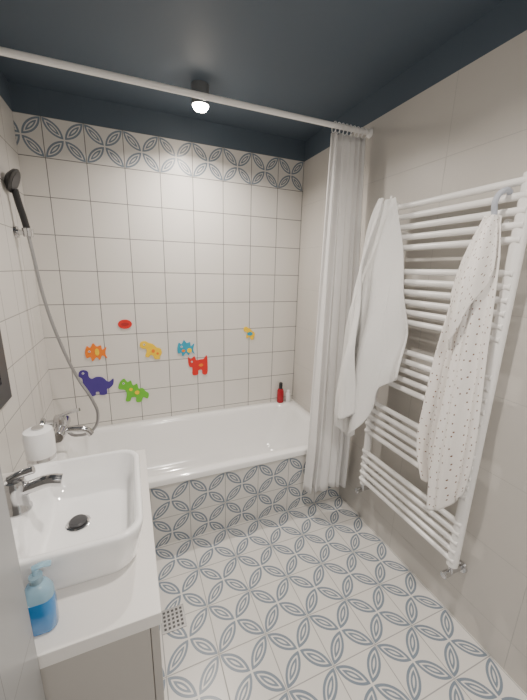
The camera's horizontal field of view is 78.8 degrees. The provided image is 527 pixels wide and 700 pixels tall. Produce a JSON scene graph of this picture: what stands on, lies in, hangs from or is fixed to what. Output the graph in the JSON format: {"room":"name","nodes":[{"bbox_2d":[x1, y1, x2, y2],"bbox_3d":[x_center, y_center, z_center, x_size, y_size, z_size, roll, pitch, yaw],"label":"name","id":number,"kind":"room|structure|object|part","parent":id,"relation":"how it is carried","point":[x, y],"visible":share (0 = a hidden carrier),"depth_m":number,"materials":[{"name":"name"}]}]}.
{"room":"bathroom","nodes":[
{"label":"bathroom","id":0,"kind":"room"},
{"bbox_2d":[0,467,45,699],"bbox_3d":[-0.281,0.364,-0.313,0.382,2.370,1.685,-4,15,-22],"label":"wall","id":1,"kind":"structure","parent":0,"point":[20,675],"depth_m":0.53,"materials":[{"name":"tile"}]},
{"bbox_2d":[0,70,54,473],"bbox_3d":[-1.054,-0.017,1.142,0.100,2.370,1.685,-4,15,-22],"label":"wall","id":2,"kind":"structure","parent":0,"point":[21,328],"depth_m":1.53,"materials":[{"name":"tile"}]},
{"bbox_2d":[0,330,11,409],"bbox_3d":[-0.860,-0.129,0.804,0.019,0.880,0.915,-4,15,-22],"label":"wall mirror","id":3,"kind":"object","parent":2,"relation":"attached to","point":[5,389],"visible":1,"depth_m":1.25,"materials":[{"name":"grey mirror"}]},
{"bbox_3d":[-1.013,-0.236,1.178,0.006,0.740,0.080,-4,15,-22],"label":"frame","id":4,"kind":"part","parent":3,"relation":"part of","materials":[{"name":"grey metal"}]},
{"bbox_3d":[-0.864,0.259,0.903,0.006,0.080,0.915,-4,15,-22],"label":"frame","id":5,"kind":"part","parent":3,"relation":"part of","materials":[{"name":"grey metal"}]},
{"bbox_2d":[4,168,99,436],"bbox_3d":[-1.079,-0.170,1.694,0.287,1.391,0.126,-4,15,-22],"label":"shower","id":6,"kind":"object","parent":2,"relation":"attached to","point":[12,178],"visible":0.91,"depth_m":1.59,"materials":[{"name":"silver metal"}]},
{"bbox_3d":[-1.170,-0.669,1.550,0.032,0.195,0.063,6,15,19],"label":"handle","id":7,"kind":"part","parent":6,"relation":"part of","materials":[{"name":"black plastic"}]},
{"bbox_2d":[40,408,93,442],"bbox_3d":[-1.074,0.402,1.747,0.258,0.185,0.236,-4,15,-22],"label":"mixer tap","id":8,"kind":"object","parent":2,"relation":"attached to","point":[60,422],"visible":0.79,"depth_m":1.72,"materials":[{"name":"silver metal"}]},
{"bbox_3d":[-1.047,0.340,1.730,0.109,0.054,0.022,-1,14,-11],"label":"lever","id":9,"kind":"part","parent":8,"relation":"part of","materials":[{"name":"silver metal"}]},
{"bbox_3d":[-1.022,0.450,1.782,0.142,0.078,0.036,-4,15,-22],"label":"spout","id":10,"kind":"part","parent":8,"relation":"part of","materials":[{"name":"silver metal"}]},
{"bbox_2d":[0,46,372,138],"bbox_3d":[-0.236,-1.078,1.369,1.727,0.058,0.048,-4,15,-22],"label":"curtain rod","id":11,"kind":"object","parent":2,"relation":"attached to","point":[7,52],"visible":0.94,"depth_m":1.29,"materials":[{"name":"white metal"}]},
{"bbox_2d":[303,121,366,493],"bbox_3d":[0.397,-0.135,1.812,0.298,2.055,0.170,-4,15,-22],"label":"shower curtain","id":12,"kind":"object","parent":11,"relation":"hanging from","point":[328,447],"visible":0.89,"depth_m":1.78,"materials":[{"name":"white fabric"}]},
{"bbox_2d":[8,81,305,426],"bbox_3d":[-0.549,-0.287,2.284,1.929,2.370,0.100,-4,15,-22],"label":"wall","id":13,"kind":"structure","parent":0,"point":[178,228],"depth_m":2.10,"materials":[{"name":"tile"}]},
{"bbox_2d":[85,343,106,360],"bbox_3d":[-1.082,0.013,2.074,0.125,0.120,0.008,-4,15,-22],"label":"fish","id":14,"kind":"object","parent":13,"relation":"attached to","point":[94,351],"visible":1,"depth_m":2.07},
{"bbox_2d":[79,370,113,395],"bbox_3d":[-1.099,0.214,2.119,0.202,0.184,0.008,-4,15,-22],"label":"dinosaur","id":15,"kind":"object","parent":13,"relation":"attached to","point":[97,384],"visible":0.93,"depth_m":2.12,"materials":[{"name":"blue"}]},
{"bbox_2d":[118,320,131,328],"bbox_3d":[-0.907,-0.169,2.102,0.085,0.060,0.008,-4,15,-22],"label":"ball","id":16,"kind":"object","parent":13,"relation":"attached to","point":[124,324],"visible":1,"depth_m":2.10,"materials":[{"name":"red plastic"}]},
{"bbox_2d":[118,379,148,401],"bbox_3d":[-0.897,0.280,2.221,0.192,0.182,0.008,-4,15,-22],"label":"dinosaur","id":17,"kind":"object","parent":13,"relation":"attached to","point":[132,390],"visible":1,"depth_m":2.22,"materials":[{"name":"green plastic"}]},
{"bbox_2d":[140,341,161,358],"bbox_3d":[-0.772,0.002,2.203,0.140,0.132,0.008,-4,15,-22],"label":"giraffe","id":18,"kind":"object","parent":13,"relation":"attached to","point":[151,349],"visible":1,"depth_m":2.20,"materials":[{"name":"yellow plastic"}]},
{"bbox_2d":[177,340,193,355],"bbox_3d":[-0.554,-0.013,2.292,0.120,0.120,0.008,-4,15,-22],"label":"fish","id":19,"kind":"object","parent":13,"relation":"attached to","point":[183,348],"visible":1,"depth_m":2.29,"materials":[{"name":"teal plastic"}]},
{"bbox_2d":[188,355,207,374],"bbox_3d":[-0.480,0.115,2.356,0.142,0.147,0.008,-4,15,-22],"label":"animal","id":20,"kind":"object","parent":13,"relation":"attached to","point":[202,364],"visible":1,"depth_m":2.36,"materials":[{"name":"red plastic"}]},
{"bbox_2d":[244,327,254,339],"bbox_3d":[-0.109,-0.128,2.452,0.090,0.102,0.008,-4,15,-22],"label":"duck","id":21,"kind":"object","parent":13,"relation":"attached to","point":[250,333],"visible":1,"depth_m":2.45},
{"bbox_2d":[0,0,504,140],"bbox_3d":[0.143,-1.083,0.434,1.929,0.100,3.570,-4,15,-22],"label":"ceiling","id":22,"kind":"structure","parent":0,"point":[320,59],"depth_m":1.34,"materials":[{"name":"blue paint"}]},
{"bbox_2d":[191,80,208,112],"bbox_3d":[-0.321,-1.280,1.633,0.088,0.117,0.088,-4,15,-22],"label":"ceiling spotlight","id":23,"kind":"object","parent":22,"relation":"attached to","point":[199,105],"depth_m":1.60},
{"bbox_2d":[155,495,526,699],"bbox_3d":[0.081,1.314,1.028,1.929,0.100,3.570,-4,15,-22],"label":"floor","id":24,"kind":"structure","parent":0,"point":[307,601],"depth_m":1.39,"materials":[{"name":"tile"}]},
{"bbox_2d":[2,449,163,699],"bbox_3d":[-0.607,0.870,1.021,0.511,0.730,0.712,-4,15,-22],"label":"vanity unit","id":25,"kind":"object","parent":24,"relation":"on","point":[104,644],"visible":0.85,"depth_m":0.71,"materials":[{"name":"white"}]},
{"bbox_2d":[22,424,57,466],"bbox_3d":[-0.750,0.360,1.087,0.088,0.218,0.088,-4,15,-22],"label":"toilet roll","id":26,"kind":"object","parent":25,"relation":"on","point":[39,443],"visible":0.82,"depth_m":1.05,"materials":[{"name":"white paper"}]},
{"bbox_2d":[24,559,58,635],"bbox_3d":[-0.460,0.506,0.659,0.056,0.156,0.044,-4,15,-22],"label":"soap bottle","id":27,"kind":"object","parent":25,"relation":"on","point":[40,593],"visible":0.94,"depth_m":0.65,"materials":[{"name":"blue plastic"}]},
{"bbox_2d":[10,449,142,590],"bbox_3d":[-0.529,0.460,0.902,0.354,0.125,0.410,-4,15,-22],"label":"vessel basin","id":28,"kind":"object","parent":25,"relation":"in","point":[89,527],"visible":0.88,"depth_m":0.90,"materials":[{"name":"white ceramic"}]},
{"bbox_2d":[3,466,62,517],"bbox_3d":[-0.594,0.352,0.827,0.136,0.117,0.060,-4,15,-22],"label":"tap","id":29,"kind":"object","parent":28,"relation":"on","point":[18,489],"visible":0.96,"depth_m":0.81,"materials":[{"name":"silver metal"}]},
{"bbox_3d":[-0.612,0.315,0.810,0.062,0.038,0.020,-4,15,-22],"label":"lever","id":30,"kind":"part","parent":29,"relation":"part of","materials":[{"name":"silver metal"}]},
{"bbox_3d":[-0.582,0.350,0.832,0.110,0.048,0.032,-4,15,-22],"label":"spout","id":31,"kind":"part","parent":29,"relation":"part of","materials":[{"name":"silver metal"}]},
{"bbox_3d":[-0.380,0.669,1.065,0.019,0.270,0.699,-4,15,-22],"label":"drawer","id":32,"kind":"part","parent":25,"relation":"part of","materials":[{"name":"grey wood"}]},
{"bbox_2d":[161,604,186,634],"bbox_3d":[-0.390,1.159,1.385,0.100,0.003,0.100,-4,15,-22],"label":"floor drain","id":33,"kind":"object","parent":24,"relation":"on","point":[173,618],"visible":0.99,"depth_m":1.38,"materials":[{"name":"silver metal"}]},
{"bbox_2d":[56,399,340,546],"bbox_3d":[-0.412,0.762,2.139,1.727,0.412,0.748,-4,15,-22],"label":"bathtub","id":34,"kind":"object","parent":24,"relation":"on","point":[208,471],"visible":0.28,"depth_m":2.05,"materials":[{"name":"white ceramic"}]},
{"bbox_2d":[277,382,283,402],"bbox_3d":[0.140,0.349,2.647,0.054,0.170,0.054,-4,15,-22],"label":"shampoo bottle","id":35,"kind":"object","parent":34,"relation":"on","point":[280,392],"visible":1,"depth_m":2.63,"materials":[{"name":"red plastic"}]},
{"bbox_2d":[285,390,289,401],"bbox_3d":[0.203,0.380,2.671,0.040,0.102,0.040,-4,15,-22],"label":"shampoo bottle","id":36,"kind":"object","parent":34,"relation":"on","point":[287,398],"visible":1,"depth_m":2.66,"materials":[{"name":"white plastic"}]},
{"bbox_2d":[293,0,526,693],"bbox_3d":[0.958,0.052,1.075,0.100,2.370,3.370,-4,15,-22],"label":"wall","id":37,"kind":"structure","parent":0,"point":[455,120],"depth_m":1.31,"materials":[{"name":"tile"}]},
{"bbox_2d":[355,171,526,578],"bbox_3d":[0.707,0.138,1.420,0.114,1.545,0.610,-4,15,-22],"label":"towel radiator","id":38,"kind":"object","parent":37,"relation":"attached to","point":[517,242],"visible":0.76,"depth_m":1.30,"materials":[{"name":"white metal"}]},
{"bbox_3d":[0.544,0.801,1.836,0.035,0.028,0.028,-4,15,-22],"label":"valve knob","id":39,"kind":"part","parent":38,"relation":"part of","materials":[{"name":"silver metal"}]},
{"bbox_2d":[335,196,407,436],"bbox_3d":[0.515,-0.097,1.523,0.318,1.190,0.183,8,15,26],"label":"bath towel","id":40,"kind":"object","parent":38,"relation":"hanging from","point":[376,331],"visible":1,"depth_m":1.47,"materials":[{"name":"white fabric"}]},
{"bbox_3d":[0.590,0.045,1.659,0.040,1.485,0.040,-4,15,-22],"label":"post","id":41,"kind":"part","parent":38,"relation":"part of","materials":[{"name":"white metal"}]},
{"bbox_3d":[0.758,0.931,1.335,0.035,0.028,0.028,-4,15,-22],"label":"valve knob","id":42,"kind":"part","parent":38,"relation":"part of","materials":[{"name":"silver metal"}]},
{"bbox_3d":[0.784,0.912,1.341,0.024,0.045,0.024,-4,15,-22],"label":"valve stem","id":43,"kind":"part","parent":38,"relation":"part of","materials":[{"name":"silver metal"}]},
{"bbox_2d":[416,187,512,510],"bbox_3d":[0.698,0.053,1.152,0.191,1.173,0.106,9,16,28],"label":"towel","id":44,"kind":"object","parent":38,"relation":"hanging from","point":[447,432],"visible":1,"depth_m":1.14,"materials":[{"name":"grey fabric"}]},
{"bbox_2d":[448,214,498,349],"bbox_3d":[0.694,-0.213,1.074,0.109,0.448,0.074,9,16,28],"label":"hood","id":45,"kind":"object","parent":44,"relation":"attached to","point":[470,311],"depth_m":1.06,"materials":[{"name":"white fabric"}]},
{"bbox_3d":[0.803,0.174,1.158,0.044,1.485,0.044,-4,15,-22],"label":"post","id":46,"kind":"part","parent":38,"relation":"part of","materials":[{"name":"white metal"}]}
]}

